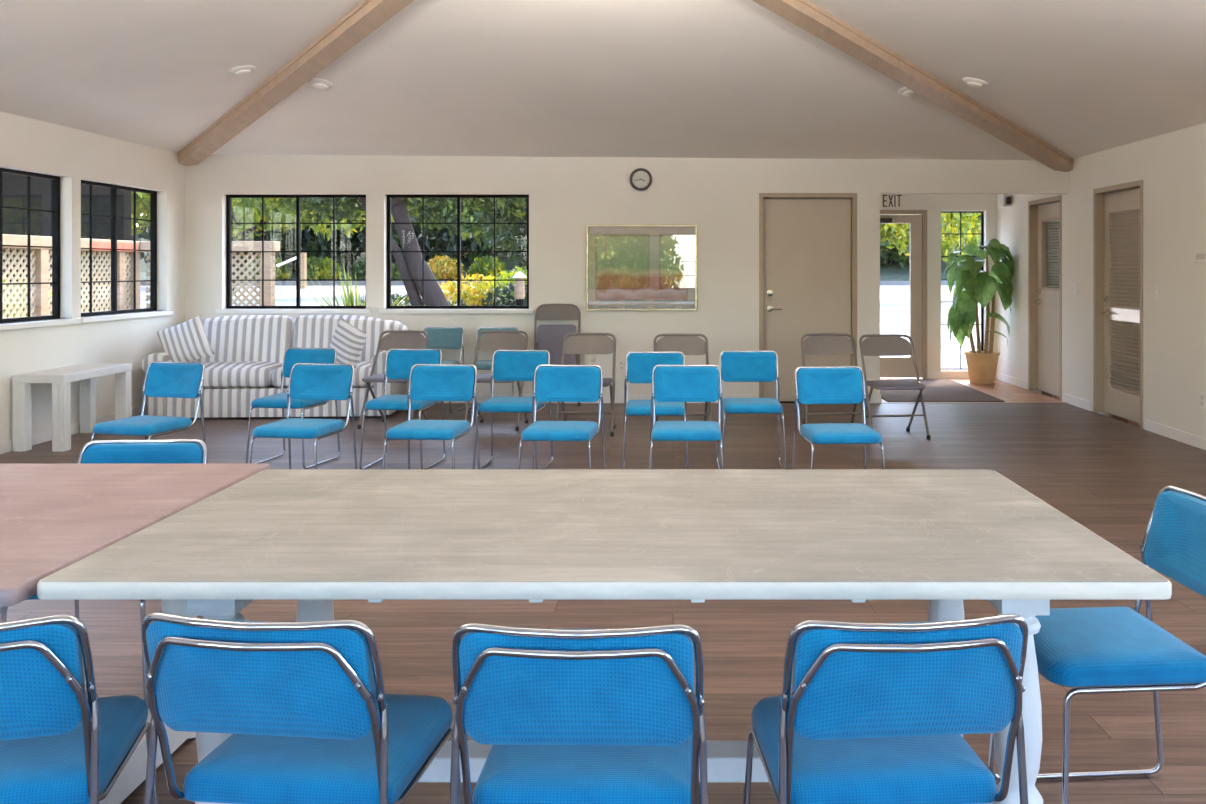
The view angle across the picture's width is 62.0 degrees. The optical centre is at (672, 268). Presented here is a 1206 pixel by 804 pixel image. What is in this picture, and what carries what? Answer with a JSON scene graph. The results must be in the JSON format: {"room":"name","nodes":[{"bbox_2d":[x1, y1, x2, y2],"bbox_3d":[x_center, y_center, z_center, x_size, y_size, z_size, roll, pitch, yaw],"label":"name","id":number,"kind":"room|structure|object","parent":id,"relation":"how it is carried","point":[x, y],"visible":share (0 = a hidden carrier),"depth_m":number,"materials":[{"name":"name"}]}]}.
{"room":"community hall","nodes":[
{"label":"community hall","id":0,"kind":"room"},
{"bbox_2d":[0,111,184,441],"bbox_3d":[-4.950,0.115,4.230,0.140,2.550,11.540,0,0,0],"label":"wall","id":1,"kind":"structure","parent":0,"point":[73,155],"depth_m":8.21,"materials":[{"name":"paint"}]},
{"bbox_2d":[0,168,80,330],"bbox_3d":[-4.928,-0.152,7.410,0.185,1.195,1.520,0,0,0],"label":"window","id":2,"kind":"structure","parent":1,"relation":"in","point":[55,211],"depth_m":7.77,"materials":[{"name":"brown metal"}]},
{"bbox_2d":[0,404,147,453],"bbox_3d":[-4.873,1.298,4.293,0.014,0.085,11.386,0,0,0],"label":"baseboard","id":3,"kind":"structure","parent":1,"relation":"attached to","point":[6,446],"depth_m":7.80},
{"bbox_2d":[81,180,173,322],"bbox_3d":[-4.928,-0.152,8.940,0.185,1.195,1.500,0,0,0],"label":"window","id":4,"kind":"structure","parent":1,"relation":"in","point":[153,312],"depth_m":8.94,"materials":[{"name":"brown metal"}]},
{"bbox_2d":[178,0,413,165],"bbox_3d":[-2.763,-1.690,7.785,0.208,1.320,6.087,0,0,-44],"label":"beam","id":5,"kind":"structure","parent":1,"relation":"attached to","point":[369,15],"depth_m":7.99,"materials":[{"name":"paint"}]},
{"bbox_2d":[0,0,1205,159],"bbox_3d":[-0.465,-1.762,4.300,9.110,1.355,11.680,0,0,0],"label":"ceiling","id":6,"kind":"structure","parent":0,"point":[481,78],"depth_m":7.79,"materials":[{"name":"paint"}]},
{"bbox_2d":[229,65,255,75],"bbox_3d":[-3.359,-1.547,7.800,0.194,0.076,0.199,0,0,7],"label":"ceiling light","id":7,"kind":"object","parent":6,"relation":"attached to","point":[243,70],"visible":1,"depth_m":7.75,"materials":[{"name":"white plastic"}]},
{"bbox_2d":[308,78,332,89],"bbox_3d":[-2.960,-1.547,8.399,0.199,0.076,0.194,0,0,7],"label":"ceiling light","id":8,"kind":"object","parent":6,"relation":"attached to","point":[320,84],"visible":0.98,"depth_m":8.35,"materials":[{"name":"white plastic"}]},
{"bbox_2d":[897,87,917,96],"bbox_3d":[2.000,-1.497,8.459,0.199,0.076,0.194,0,0,7],"label":"ceiling light","id":9,"kind":"object","parent":6,"relation":"attached to","point":[904,91],"visible":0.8,"depth_m":8.43,"materials":[{"name":"white plastic"}]},
{"bbox_2d":[752,0,1073,171],"bbox_3d":[1.638,-1.660,7.786,6.363,1.380,0.208,0,0,-44],"label":"beam","id":10,"kind":"structure","parent":6,"relation":"attached to","point":[804,14],"depth_m":7.98,"materials":[{"name":"wood"}]},
{"bbox_2d":[962,77,987,87],"bbox_3d":[2.399,-1.480,7.940,0.194,0.076,0.199,0,0,7],"label":"ceiling light","id":11,"kind":"object","parent":6,"relation":"attached to","point":[973,82],"visible":1,"depth_m":7.89,"materials":[{"name":"white plastic"}]},
{"bbox_2d":[0,379,1205,803],"bbox_3d":[-0.465,1.365,5.400,8.830,0.050,13.600,0,0,0],"label":"floor","id":12,"kind":"structure","parent":0,"point":[1106,474],"depth_m":4.02,"materials":[{"name":"laminate"}]},
{"bbox_2d":[13,363,131,451],"bbox_3d":[-4.660,1.059,7.800,0.386,0.562,0.926,0,0,0],"label":"side table","id":13,"kind":"object","parent":12,"relation":"on","point":[61,378],"visible":0.82,"depth_m":7.40,"materials":[{"name":"paint"}]},
{"bbox_2d":[0,615,157,803],"bbox_3d":[-1.209,0.949,1.798,0.439,0.774,0.522,0,0,-14],"label":"upholstered chair","id":14,"kind":"object","parent":12,"relation":"on","point":[59,745],"visible":0.99,"depth_m":1.67,"materials":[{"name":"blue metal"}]},
{"bbox_2d":[1,439,206,708],"bbox_3d":[-1.716,0.949,3.067,0.439,0.774,0.522,0,0,-4],"label":"upholstered chair","id":15,"kind":"object","parent":12,"relation":"on","point":[164,450],"visible":0.32,"depth_m":3.27,"materials":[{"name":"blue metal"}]},
{"bbox_2d":[0,463,269,803],"bbox_3d":[-2.290,0.965,2.440,2.143,0.750,1.203,0,0,0],"label":"trestle table","id":16,"kind":"object","parent":12,"relation":"on","point":[54,516],"visible":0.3,"depth_m":2.53,"materials":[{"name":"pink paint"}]},
{"bbox_2d":[91,361,207,462],"bbox_3d":[-3.049,0.949,5.842,0.439,0.774,0.522,0,0,14],"label":"upholstered chair","id":17,"kind":"object","parent":12,"relation":"on","point":[168,379],"visible":0.9,"depth_m":5.97,"materials":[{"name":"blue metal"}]},
{"bbox_2d":[142,315,407,417],"bbox_3d":[-3.621,0.881,9.335,2.234,0.879,0.850,0,0,-3],"label":"sofa","id":18,"kind":"object","parent":12,"relation":"on","point":[245,365],"visible":0.54,"depth_m":9.11,"materials":[{"name":"fabric"}]},
{"bbox_2d":[156,315,213,361],"bbox_3d":[-4.430,0.670,9.080,0.522,0.506,0.226,0,0,-14],"label":"throw pillow","id":19,"kind":"object","parent":18,"relation":"on","point":[187,341],"visible":0.91,"depth_m":9.02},
{"bbox_2d":[203,361,281,387],"bbox_3d":[-4.083,0.961,9.216,0.930,0.212,0.660,0,0,-3],"label":"seat cushion","id":20,"kind":"object","parent":18,"relation":"on","point":[217,374],"depth_m":8.91,"materials":[{"name":"fabric"}]},
{"bbox_2d":[193,315,292,362],"bbox_3d":[-4.093,0.701,9.557,0.900,0.519,0.279,0,0,-3],"label":"cushion","id":21,"kind":"object","parent":18,"relation":"on","point":[257,338],"depth_m":9.46,"materials":[{"name":"fabric"}]},
{"bbox_2d":[271,361,374,386],"bbox_3d":[-3.148,0.961,9.265,0.930,0.212,0.660,0,0,-3],"label":"seat cushion","id":22,"kind":"object","parent":18,"relation":"on","point":[363,369],"depth_m":8.96,"materials":[{"name":"fabric"}]},
{"bbox_2d":[293,315,389,360],"bbox_3d":[-3.174,0.701,9.605,0.900,0.519,0.279,0,0,-3],"label":"cushion","id":23,"kind":"object","parent":18,"relation":"on","point":[309,331],"depth_m":9.51,"materials":[{"name":"fabric"}]},
{"bbox_2d":[329,318,366,368],"bbox_3d":[-2.950,0.695,9.040,0.511,0.507,0.180,0,0,40],"label":"throw pillow","id":24,"kind":"object","parent":18,"relation":"on","point":[348,340],"visible":0.81,"depth_m":8.94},
{"bbox_2d":[246,347,339,468],"bbox_3d":[-2.615,0.949,6.919,0.439,0.774,0.522,0,0,10],"label":"upholstered chair","id":25,"kind":"object","parent":12,"relation":"on","point":[293,355],"visible":0.77,"depth_m":7.07,"materials":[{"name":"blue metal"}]},
{"bbox_2d":[141,612,462,803],"bbox_3d":[-0.659,0.949,1.838,0.439,0.774,0.522,0,0,6],"label":"upholstered chair","id":26,"kind":"object","parent":12,"relation":"on","point":[303,712],"visible":0.98,"depth_m":1.64,"materials":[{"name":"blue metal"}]},
{"bbox_2d":[249,363,356,468],"bbox_3d":[-2.112,0.949,5.739,0.439,0.774,0.522,0,0,9],"label":"upholstered chair","id":27,"kind":"object","parent":12,"relation":"on","point":[307,381],"visible":0.91,"depth_m":5.89,"materials":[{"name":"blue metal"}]},
{"bbox_2d":[357,330,428,428],"bbox_3d":[-2.375,0.938,8.524,0.482,0.803,0.482,0,0,10],"label":"folding chair","id":28,"kind":"object","parent":12,"relation":"on","point":[402,339],"visible":0.69,"depth_m":8.69,"materials":[{"name":"grey metal"}]},
{"bbox_2d":[359,348,445,468],"bbox_3d":[-1.838,0.949,6.837,0.439,0.774,0.522,0,0,5],"label":"upholstered chair","id":29,"kind":"object","parent":12,"relation":"on","point":[399,362],"visible":0.77,"depth_m":7.01,"materials":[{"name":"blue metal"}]},
{"bbox_2d":[382,364,479,468],"bbox_3d":[-1.368,0.949,5.687,0.439,0.774,0.522,0,0,5],"label":"upholstered chair","id":30,"kind":"object","parent":12,"relation":"on","point":[430,382],"visible":0.89,"depth_m":5.85,"materials":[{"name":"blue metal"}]},
{"bbox_2d":[406,327,465,412],"bbox_3d":[-2.237,0.949,9.476,0.439,0.774,0.522,0,0,5],"label":"upholstered chair","id":31,"kind":"object","parent":12,"relation":"on","point":[438,337],"visible":0.5,"depth_m":9.66,"materials":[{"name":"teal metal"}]},
{"bbox_2d":[468,327,519,412],"bbox_3d":[-1.689,0.949,9.476,0.439,0.774,0.522,0,0,-3],"label":"upholstered chair","id":32,"kind":"object","parent":12,"relation":"on","point":[480,364],"visible":0.33,"depth_m":9.62,"materials":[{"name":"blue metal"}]},
{"bbox_2d":[464,330,527,430],"bbox_3d":[-1.496,0.938,8.502,0.482,0.803,0.482,0,0,6],"label":"folding chair","id":33,"kind":"object","parent":12,"relation":"on","point":[494,340],"visible":0.61,"depth_m":8.68,"materials":[{"name":"grey metal"}]},
{"bbox_2d":[473,350,552,468],"bbox_3d":[-1.068,0.949,6.727,0.439,0.774,0.522,0,0,5],"label":"upholstered chair","id":34,"kind":"object","parent":12,"relation":"on","point":[508,365],"visible":0.78,"depth_m":6.90,"materials":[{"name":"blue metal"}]},
{"bbox_2d":[533,304,580,405],"bbox_3d":[-1.140,0.841,9.824,0.476,0.998,0.174,0,0,0],"label":"folding chair","id":35,"kind":"object","parent":12,"relation":"on","point":[549,336],"visible":0.8,"depth_m":9.83,"materials":[{"name":"grey metal"}]},
{"bbox_2d":[518,365,605,468],"bbox_3d":[-0.624,0.949,5.647,0.439,0.774,0.522,0,0,4],"label":"upholstered chair","id":36,"kind":"object","parent":12,"relation":"on","point":[553,383],"visible":0.92,"depth_m":5.81,"materials":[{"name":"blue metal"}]},
{"bbox_2d":[449,623,707,803],"bbox_3d":[-0.150,0.949,1.804,0.439,0.774,0.522,0,0,1],"label":"upholstered chair","id":37,"kind":"object","parent":12,"relation":"on","point":[567,716],"visible":1,"depth_m":1.60,"materials":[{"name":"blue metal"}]},
{"bbox_2d":[556,333,615,436],"bbox_3d":[-0.707,0.938,8.201,0.482,0.803,0.482,0,0,2],"label":"folding chair","id":38,"kind":"object","parent":12,"relation":"on","point":[581,343],"visible":0.73,"depth_m":8.37,"materials":[{"name":"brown metal"}]},
{"bbox_2d":[37,469,1171,803],"bbox_3d":[-0.130,0.965,2.417,2.153,0.750,1.068,0,0,0],"label":"trestle table","id":39,"kind":"object","parent":12,"relation":"on","point":[315,538],"visible":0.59,"depth_m":2.17,"materials":[{"name":"white paint"}]},
{"bbox_2d":[622,351,688,468],"bbox_3d":[-0.116,0.949,6.586,0.439,0.774,0.522,0,0,-1],"label":"upholstered chair","id":40,"kind":"object","parent":12,"relation":"on","point":[641,365],"visible":0.77,"depth_m":6.75,"materials":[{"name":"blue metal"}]},
{"bbox_2d":[654,333,710,421],"bbox_3d":[0.069,0.938,8.101,0.482,0.803,0.482,0,0,-1],"label":"folding chair","id":41,"kind":"object","parent":12,"relation":"on","point":[686,343],"visible":0.47,"depth_m":8.28,"materials":[{"name":"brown metal"}]},
{"bbox_2d":[649,365,723,468],"bbox_3d":[0.076,0.949,5.646,0.439,0.774,0.522,0,0,1],"label":"upholstered chair","id":42,"kind":"object","parent":12,"relation":"on","point":[670,383],"visible":0.93,"depth_m":5.81,"materials":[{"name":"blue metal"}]},
{"bbox_2d":[717,350,786,468],"bbox_3d":[0.520,0.949,6.676,0.439,0.774,0.522,0,0,0],"label":"upholstered chair","id":43,"kind":"object","parent":12,"relation":"on","point":[735,366],"visible":0.87,"depth_m":6.84,"materials":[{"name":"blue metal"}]},
{"bbox_2d":[801,333,862,424],"bbox_3d":[1.294,0.938,8.151,0.482,0.803,0.482,0,0,-1],"label":"folding chair","id":44,"kind":"object","parent":12,"relation":"on","point":[816,343],"visible":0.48,"depth_m":8.33,"materials":[{"name":"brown metal"}]},
{"bbox_2d":[792,366,884,468],"bbox_3d":[0.914,0.949,5.557,0.439,0.774,0.522,0,0,-4],"label":"upholstered chair","id":45,"kind":"object","parent":12,"relation":"on","point":[813,384],"visible":0.9,"depth_m":5.72,"materials":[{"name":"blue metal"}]},
{"bbox_2d":[743,614,1027,803],"bbox_3d":[0.367,0.949,1.833,0.439,0.774,0.522,0,0,-5],"label":"upholstered chair","id":46,"kind":"object","parent":12,"relation":"on","point":[874,713],"visible":1,"depth_m":1.63,"materials":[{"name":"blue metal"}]},
{"bbox_2d":[859,334,930,439],"bbox_3d":[1.766,0.938,8.022,0.482,0.803,0.482,0,0,-6],"label":"folding chair","id":47,"kind":"object","parent":12,"relation":"on","point":[875,344],"visible":0.93,"depth_m":8.15,"materials":[{"name":"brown metal"}]},
{"bbox_2d":[880,379,1004,401],"bbox_3d":[2.750,1.334,11.080,1.180,0.012,2.040,0,0,0],"label":"mat","id":48,"kind":"object","parent":12,"relation":"on","point":[936,390],"visible":0.74,"depth_m":10.67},
{"bbox_2d":[944,239,1014,383],"bbox_3d":[3.532,0.492,11.690,0.757,1.696,0.629,0,0,0],"label":"potted plant","id":49,"kind":"object","parent":12,"relation":"on","point":[973,286],"visible":1,"depth_m":11.62,"materials":[{"name":"green plant"}]},
{"bbox_2d":[988,485,1205,803],"bbox_3d":[1.087,0.949,2.416,0.522,0.774,0.439,0,0,-4],"label":"upholstered chair","id":50,"kind":"object","parent":12,"relation":"on","point":[1096,649],"visible":0.91,"depth_m":2.37,"materials":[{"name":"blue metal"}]},
{"bbox_2d":[185,155,1067,397],"bbox_3d":[-0.535,0.115,10.070,8.970,2.550,0.140,0,0,0],"label":"wall","id":51,"kind":"structure","parent":0,"point":[720,196],"depth_m":10.00,"materials":[{"name":"paint"}]},
{"bbox_2d":[215,195,370,313],"bbox_3d":[-3.790,-0.152,10.047,1.540,1.195,0.185,0,0,0],"label":"window","id":52,"kind":"structure","parent":51,"relation":"in","point":[298,309],"depth_m":10.09,"materials":[{"name":"brown metal"}]},
{"bbox_2d":[378,195,533,313],"bbox_3d":[-2.165,-0.152,10.047,1.550,1.195,0.185,0,0,0],"label":"window","id":53,"kind":"structure","parent":51,"relation":"in","point":[458,309],"depth_m":10.09,"materials":[{"name":"brown metal"}]},
{"bbox_2d":[589,357,596,364],"bbox_3d":[-0.800,0.940,9.995,0.074,0.116,0.010,0,0,0],"label":"wall outlet","id":54,"kind":"object","parent":51,"relation":"attached to","point":[592,360],"visible":0.6,"depth_m":9.99,"materials":[{"name":"white plastic"}]},
{"bbox_2d":[618,360,624,370],"bbox_3d":[-0.515,0.965,9.995,0.074,0.116,0.010,0,0,0],"label":"wall outlet","id":55,"kind":"object","parent":51,"relation":"attached to","point":[621,363],"visible":0.93,"depth_m":9.99,"materials":[{"name":"white plastic"}]},
{"bbox_2d":[630,168,651,190],"bbox_3d":[-0.320,-0.895,9.981,0.228,0.228,0.036,0,0,0],"label":"wall clock","id":56,"kind":"object","parent":51,"relation":"attached to","point":[640,178],"visible":1,"depth_m":9.99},
{"bbox_2d":[586,225,696,310],"bbox_3d":[-0.312,-0.013,9.982,1.105,0.855,0.035,0,0,0],"label":"framed picture","id":57,"kind":"object","parent":51,"relation":"attached to","point":[629,267],"visible":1,"depth_m":9.98,"materials":[{"name":"paint"}]},
{"bbox_2d":[597,236,686,298],"bbox_3d":[-0.312,-0.013,9.981,0.895,0.625,0.002,0,0,0],"label":"print","id":58,"kind":"object","parent":57,"relation":"attached to","point":[628,267],"depth_m":9.98},
{"bbox_2d":[437,395,879,402],"bbox_3d":[-1.405,1.298,9.993,6.950,0.085,0.014,0,0,0],"label":"baseboard","id":59,"kind":"structure","parent":51,"relation":"attached to","point":[480,398],"depth_m":9.99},
{"bbox_2d":[780,401,799,402],"bbox_3d":[1.350,0.215,10.168,1.080,2.350,0.065,0,0,0],"label":"door","id":60,"kind":"structure","parent":51,"relation":"in","point":[780,401],"depth_m":10.13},
{"bbox_2d":[759,193,856,400],"bbox_3d":[1.350,0.290,10.061,0.980,2.100,0.138,0,0,0],"label":"door","id":61,"kind":"structure","parent":51,"relation":"in","point":[808,241],"depth_m":10.06,"materials":[{"name":"paint"}]},
{"bbox_2d":[880,402,1066,402],"bbox_3d":[3.010,1.337,9.995,1.880,0.006,0.050,0,0,0],"label":"trim","id":62,"kind":"structure","parent":51,"relation":"attached to","point":[880,402],"depth_m":9.99,"materials":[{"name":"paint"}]},
{"bbox_2d":[880,194,996,378],"bbox_3d":[2.940,0.115,12.270,2.020,2.550,0.140,0,0,0],"label":"wall","id":63,"kind":"structure","parent":0,"point":[934,204],"depth_m":12.20,"materials":[{"name":"paint"}]},
{"bbox_2d":[883,195,901,206],"bbox_3d":[2.674,-0.831,12.196,0.228,0.145,0.006,0,0,0],"label":"exit sign","id":64,"kind":"object","parent":63,"relation":"attached to","point":[883,195],"visible":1,"depth_m":12.19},
{"bbox_2d":[880,210,926,378],"bbox_3d":[2.610,0.310,12.251,0.980,2.060,0.159,0,0,0],"label":"door","id":65,"kind":"structure","parent":63,"relation":"in","point":[890,367],"depth_m":12.23,"materials":[{"name":"paint"}]},
{"bbox_2d":[941,211,983,369],"bbox_3d":[3.545,0.265,12.318,0.550,1.950,0.045,0,0,0],"label":"window","id":66,"kind":"structure","parent":63,"relation":"in","point":[960,212],"depth_m":12.30,"materials":[{"name":"brown metal"}]},
{"bbox_2d":[931,372,995,378],"bbox_3d":[3.543,1.298,12.193,0.786,0.085,0.014,0,0,0],"label":"baseboard","id":67,"kind":"structure","parent":63,"relation":"attached to","point":[934,375],"depth_m":12.19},
{"bbox_2d":[1041,391,1139,426],"bbox_3d":[4.845,1.365,9.750,1.510,0.050,3.100,0,0,0],"label":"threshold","id":68,"kind":"structure","parent":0,"point":[1134,423],"depth_m":9.20,"materials":[{"name":"wood"}]},
{"bbox_2d":[1046,220,1139,391],"bbox_3d":[4.895,0.115,9.750,1.610,2.550,3.300,0,0,0],"label":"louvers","id":69,"kind":"structure","parent":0,"point":[1056,220],"depth_m":11.30,"materials":[{"name":"paint"}]},
{"bbox_2d":[997,123,1205,437],"bbox_3d":[4.020,0.115,5.400,0.140,2.550,13.880,0,0,0],"label":"wall","id":70,"kind":"structure","parent":0,"point":[1171,166],"depth_m":8.27,"materials":[{"name":"paint"}]},
{"bbox_2d":[998,194,1011,206],"bbox_3d":[3.900,-0.805,11.720,0.100,0.150,0.260,0,0,0],"label":"emergency light","id":71,"kind":"object","parent":70,"relation":"attached to","point":[1004,200],"visible":0.95,"depth_m":11.65,"materials":[{"name":"white plastic"}]},
{"bbox_2d":[1028,195,1061,400],"bbox_3d":[4.021,0.295,10.630,0.158,2.090,0.940,0,0,0],"label":"door","id":72,"kind":"structure","parent":70,"relation":"in","point":[1044,304],"depth_m":10.89,"materials":[{"name":"paint"}]},
{"bbox_2d":[1047,220,1058,286],"bbox_3d":[4.090,-0.162,10.630,0.020,0.704,0.540,0,0,0],"label":"window blind","id":73,"kind":"object","parent":72,"relation":"attached to","point":[1058,220],"depth_m":10.72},
{"bbox_2d":[1073,282,1075,293],"bbox_3d":[3.942,0.190,9.830,0.016,0.116,0.074,0,0,0],"label":"light switch","id":74,"kind":"object","parent":70,"relation":"attached to","point":[1074,283],"visible":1,"depth_m":9.82,"materials":[{"name":"white plastic"}]},
{"bbox_2d":[996,372,1205,449],"bbox_3d":[3.943,1.298,5.400,0.014,0.085,13.600,0,0,0],"label":"baseboard","id":75,"kind":"structure","parent":70,"relation":"attached to","point":[1185,437],"depth_m":8.20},
{"bbox_2d":[1093,180,1142,428],"bbox_3d":[4.011,0.295,8.890,0.138,2.090,0.980,0,0,0],"label":"door","id":76,"kind":"structure","parent":70,"relation":"in","point":[1117,209],"depth_m":9.08,"materials":[{"name":"paint"}]},
{"bbox_2d":[1193,251,1205,262],"bbox_3d":[3.931,-0.090,7.420,0.038,0.090,0.220,0,0,0],"label":"thermostat","id":77,"kind":"object","parent":70,"relation":"attached to","point":[1198,256],"visible":1,"depth_m":7.43,"materials":[{"name":"white plastic"}]},
{"bbox_2d":[1200,392,1205,408],"bbox_3d":[3.945,0.980,7.450,0.010,0.116,0.074,0,0,0],"label":"wall outlet","id":78,"kind":"object","parent":70,"relation":"attached to","point":[1202,395],"visible":1,"depth_m":7.43,"materials":[{"name":"white plastic"}]},
{"label":"outside","id":79,"kind":"structure","parent":0,"visible":0},
{"bbox_2d":[138,211,980,280],"bbox_3d":[0.000,-8.060,52.125,52.000,17.200,23.750,0,0,0],"label":"hillside","id":80,"kind":"structure","parent":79,"point":[891,272],"depth_m":44.34,"materials":[{"name":"plant"}]},
{"bbox_2d":[244,256,291,278],"bbox_3d":[-16.810,-0.102,41.400,1.929,1.064,1.473,0,0,0],"label":"shrub","id":81,"kind":"object","parent":80,"relation":"on","point":[280,273],"visible":0.37,"depth_m":41.26,"materials":[{"name":"green plant"}]},
{"bbox_2d":[233,199,364,272],"bbox_3d":[-17.001,-4.091,43.940,8.661,9.772,5.322,0,0,0],"label":"tree","id":82,"kind":"object","parent":80,"relation":"on","point":[313,242],"visible":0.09,"depth_m":43.18,"materials":[{"name":"green plant"}]},
{"bbox_2d":[295,255,341,279],"bbox_3d":[-14.589,-0.068,41.215,1.934,0.996,1.511,0,0,0],"label":"shrub","id":83,"kind":"object","parent":80,"relation":"on","point":[324,270],"visible":0.8,"depth_m":40.90,"materials":[{"name":"green plant"}]},
{"bbox_2d":[350,257,400,278],"bbox_3d":[-12.200,-0.106,41.005,2.098,1.072,1.477,0,0,0],"label":"shrub","id":84,"kind":"object","parent":80,"relation":"on","point":[361,273],"visible":0.24,"depth_m":40.77,"materials":[{"name":"green plant"}]},
{"bbox_2d":[356,211,510,265],"bbox_3d":[-10.427,-4.556,45.051,8.327,9.862,5.303,0,0,0],"label":"tree","id":85,"kind":"object","parent":80,"relation":"on","point":[440,243],"visible":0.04,"depth_m":44.00,"materials":[{"name":"green plant"}]},
{"bbox_2d":[426,255,464,279],"bbox_3d":[-9.424,-0.088,41.008,1.756,1.037,1.502,0,0,0],"label":"shrub","id":86,"kind":"object","parent":80,"relation":"on","point":[448,270],"visible":0.8,"depth_m":40.69,"materials":[{"name":"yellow plant"}]},
{"bbox_2d":[467,255,507,278],"bbox_3d":[-7.594,-0.093,40.974,1.771,1.047,1.506,0,0,0],"label":"shrub","id":87,"kind":"object","parent":80,"relation":"on","point":[485,266],"visible":0.7,"depth_m":40.68,"materials":[{"name":"green plant"}]},
{"bbox_2d":[880,213,980,267],"bbox_3d":[10.128,-4.622,44.978,8.419,9.784,5.272,0,0,0],"label":"tree","id":88,"kind":"object","parent":80,"relation":"on","point":[893,257],"visible":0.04,"depth_m":43.99,"materials":[{"name":"green plant"}]},
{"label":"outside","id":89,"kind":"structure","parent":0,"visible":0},
{"bbox_3d":[-3.150,1.388,13.400,7.500,0.035,6.200,0,0,0],"label":"bed","id":90,"kind":"object","parent":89,"visible":0},
{"bbox_2d":[140,241,279,307],"bbox_3d":[-6.020,0.520,13.010,1.760,1.760,0.160,0,0,0],"label":"lattice fence","id":91,"kind":"object","parent":90,"relation":"on","point":[269,257],"visible":0.24,"depth_m":13.00,"materials":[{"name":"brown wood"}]},
{"bbox_2d":[289,261,410,305],"bbox_3d":[-4.770,0.640,15.054,1.956,1.599,1.837,0,0,-24],"label":"spiky plant","id":92,"kind":"object","parent":90,"relation":"on","point":[349,301],"visible":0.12,"depth_m":15.08,"materials":[{"name":"green plant"}]},
{"bbox_2d":[232,198,526,305],"bbox_3d":[-3.896,-0.543,14.871,6.049,4.061,2.761,0,0,0],"label":"tree","id":93,"kind":"object","parent":90,"relation":"on","point":[409,264],"visible":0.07,"depth_m":14.49,"materials":[{"name":"green plant"}]},
{"bbox_2d":[477,198,526,305],"bbox_3d":[-1.993,-0.078,15.611,1.955,3.040,1.764,0,0,-35],"label":"tree","id":94,"kind":"object","parent":90,"relation":"on","point":[519,236],"visible":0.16,"depth_m":15.38,"materials":[{"name":"green plant"}]},
{"bbox_2d":[512,272,526,305],"bbox_3d":[-2.300,0.720,15.000,0.320,1.360,0.320,0,0,0],"label":"lantern","id":95,"kind":"object","parent":90,"relation":"on","point":[519,289],"visible":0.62,"depth_m":14.94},
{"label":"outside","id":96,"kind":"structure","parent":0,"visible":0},
{"bbox_2d":[140,286,980,378],"bbox_3d":[0.000,1.030,26.170,44.000,0.740,27.660,0,0,0],"label":"ground","id":97,"kind":"structure","parent":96,"point":[894,300],"depth_m":28.55,"materials":[{"name":"concrete"}]},
{"bbox_2d":[3,280,51,317],"bbox_3d":[-8.590,0.712,12.489,1.438,1.355,2.641,0,0,0],"label":"shrub","id":98,"kind":"object","parent":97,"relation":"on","point":[23,290],"visible":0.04,"depth_m":12.73,"materials":[{"name":"green plant"}]},
{"bbox_2d":[131,201,269,262],"bbox_3d":[-19.427,-3.364,37.931,12.262,8.254,4.553,0,0,2],"label":"tree","id":99,"kind":"object","parent":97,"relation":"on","point":[144,234],"visible":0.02,"depth_m":37.65,"materials":[{"name":"green plant"}]},
{"bbox_2d":[131,191,414,291],"bbox_3d":[-14.558,-2.601,32.015,13.537,7.349,5.153,0,0,0],"label":"tree","id":100,"kind":"object","parent":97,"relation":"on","point":[239,232],"visible":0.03,"depth_m":31.49,"materials":[{"name":"green plant"}]},
{"bbox_2d":[276,253,306,288],"bbox_3d":[-14.325,0.062,37.500,1.089,1.350,0.240,0,0,0],"label":"gate post","id":101,"kind":"object","parent":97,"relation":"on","point":[303,255],"visible":0.65,"depth_m":37.40,"materials":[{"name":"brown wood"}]},
{"bbox_2d":[360,293,473,305],"bbox_3d":[-4.289,0.882,16.609,2.407,1.036,1.062,0,0,0],"label":"shrub","id":102,"kind":"object","parent":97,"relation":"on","point":[400,298],"visible":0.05,"depth_m":16.50,"materials":[{"name":"green plant"}]},
{"bbox_2d":[358,198,526,278],"bbox_3d":[-5.163,-2.501,34.004,12.134,6.913,5.143,0,0,6],"label":"tree","id":103,"kind":"object","parent":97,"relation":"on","point":[445,211],"visible":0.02,"depth_m":33.53,"materials":[{"name":"green plant"}]},
{"bbox_2d":[407,273,496,305],"bbox_3d":[-4.083,0.748,18.507,1.750,1.384,1.227,0,0,0],"label":"shrub","id":104,"kind":"object","parent":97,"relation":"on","point":[466,290],"visible":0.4,"depth_m":18.31,"materials":[{"name":"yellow plant"}]},
{"bbox_2d":[473,266,526,305],"bbox_3d":[-2.982,0.649,18.685,1.654,1.582,1.290,0,0,0],"label":"shrub","id":105,"kind":"object","parent":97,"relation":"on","point":[504,275],"visible":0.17,"depth_m":18.50,"materials":[{"name":"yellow plant"}]},
{"bbox_2d":[140,281,955,285],"bbox_3d":[0.000,0.660,40.125,44.000,0.360,0.250,0,0,0],"label":"kerb","id":106,"kind":"object","parent":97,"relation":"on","point":[277,283],"depth_m":40.00,"materials":[{"name":"concrete"}]},
{"bbox_2d":[880,213,980,261],"bbox_3d":[5.811,-2.337,29.966,9.618,6.802,4.639,0,0,0],"label":"tree","id":107,"kind":"object","parent":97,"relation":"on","point":[968,223],"visible":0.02,"depth_m":29.49,"materials":[{"name":"green plant"}]},
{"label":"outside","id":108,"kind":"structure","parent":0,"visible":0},
{"bbox_3d":[0.000,1.430,-3.830,60.000,0.060,32.340,0,0,0],"label":"patio","id":109,"kind":"object","parent":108,"visible":0},
{"bbox_2d":[3,173,130,311],"bbox_3d":[-13.450,-1.430,10.500,3.100,5.660,29.000,0,0,0],"label":"building","id":110,"kind":"structure","parent":109,"relation":"on","point":[14,186],"depth_m":20.78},
{"bbox_2d":[3,234,139,318],"bbox_3d":[-6.983,0.520,8.500,0.174,1.760,9.100,0,0,0],"label":"lattice fence","id":111,"kind":"object","parent":109,"relation":"on","point":[40,260],"visible":0.25,"depth_m":11.21,"materials":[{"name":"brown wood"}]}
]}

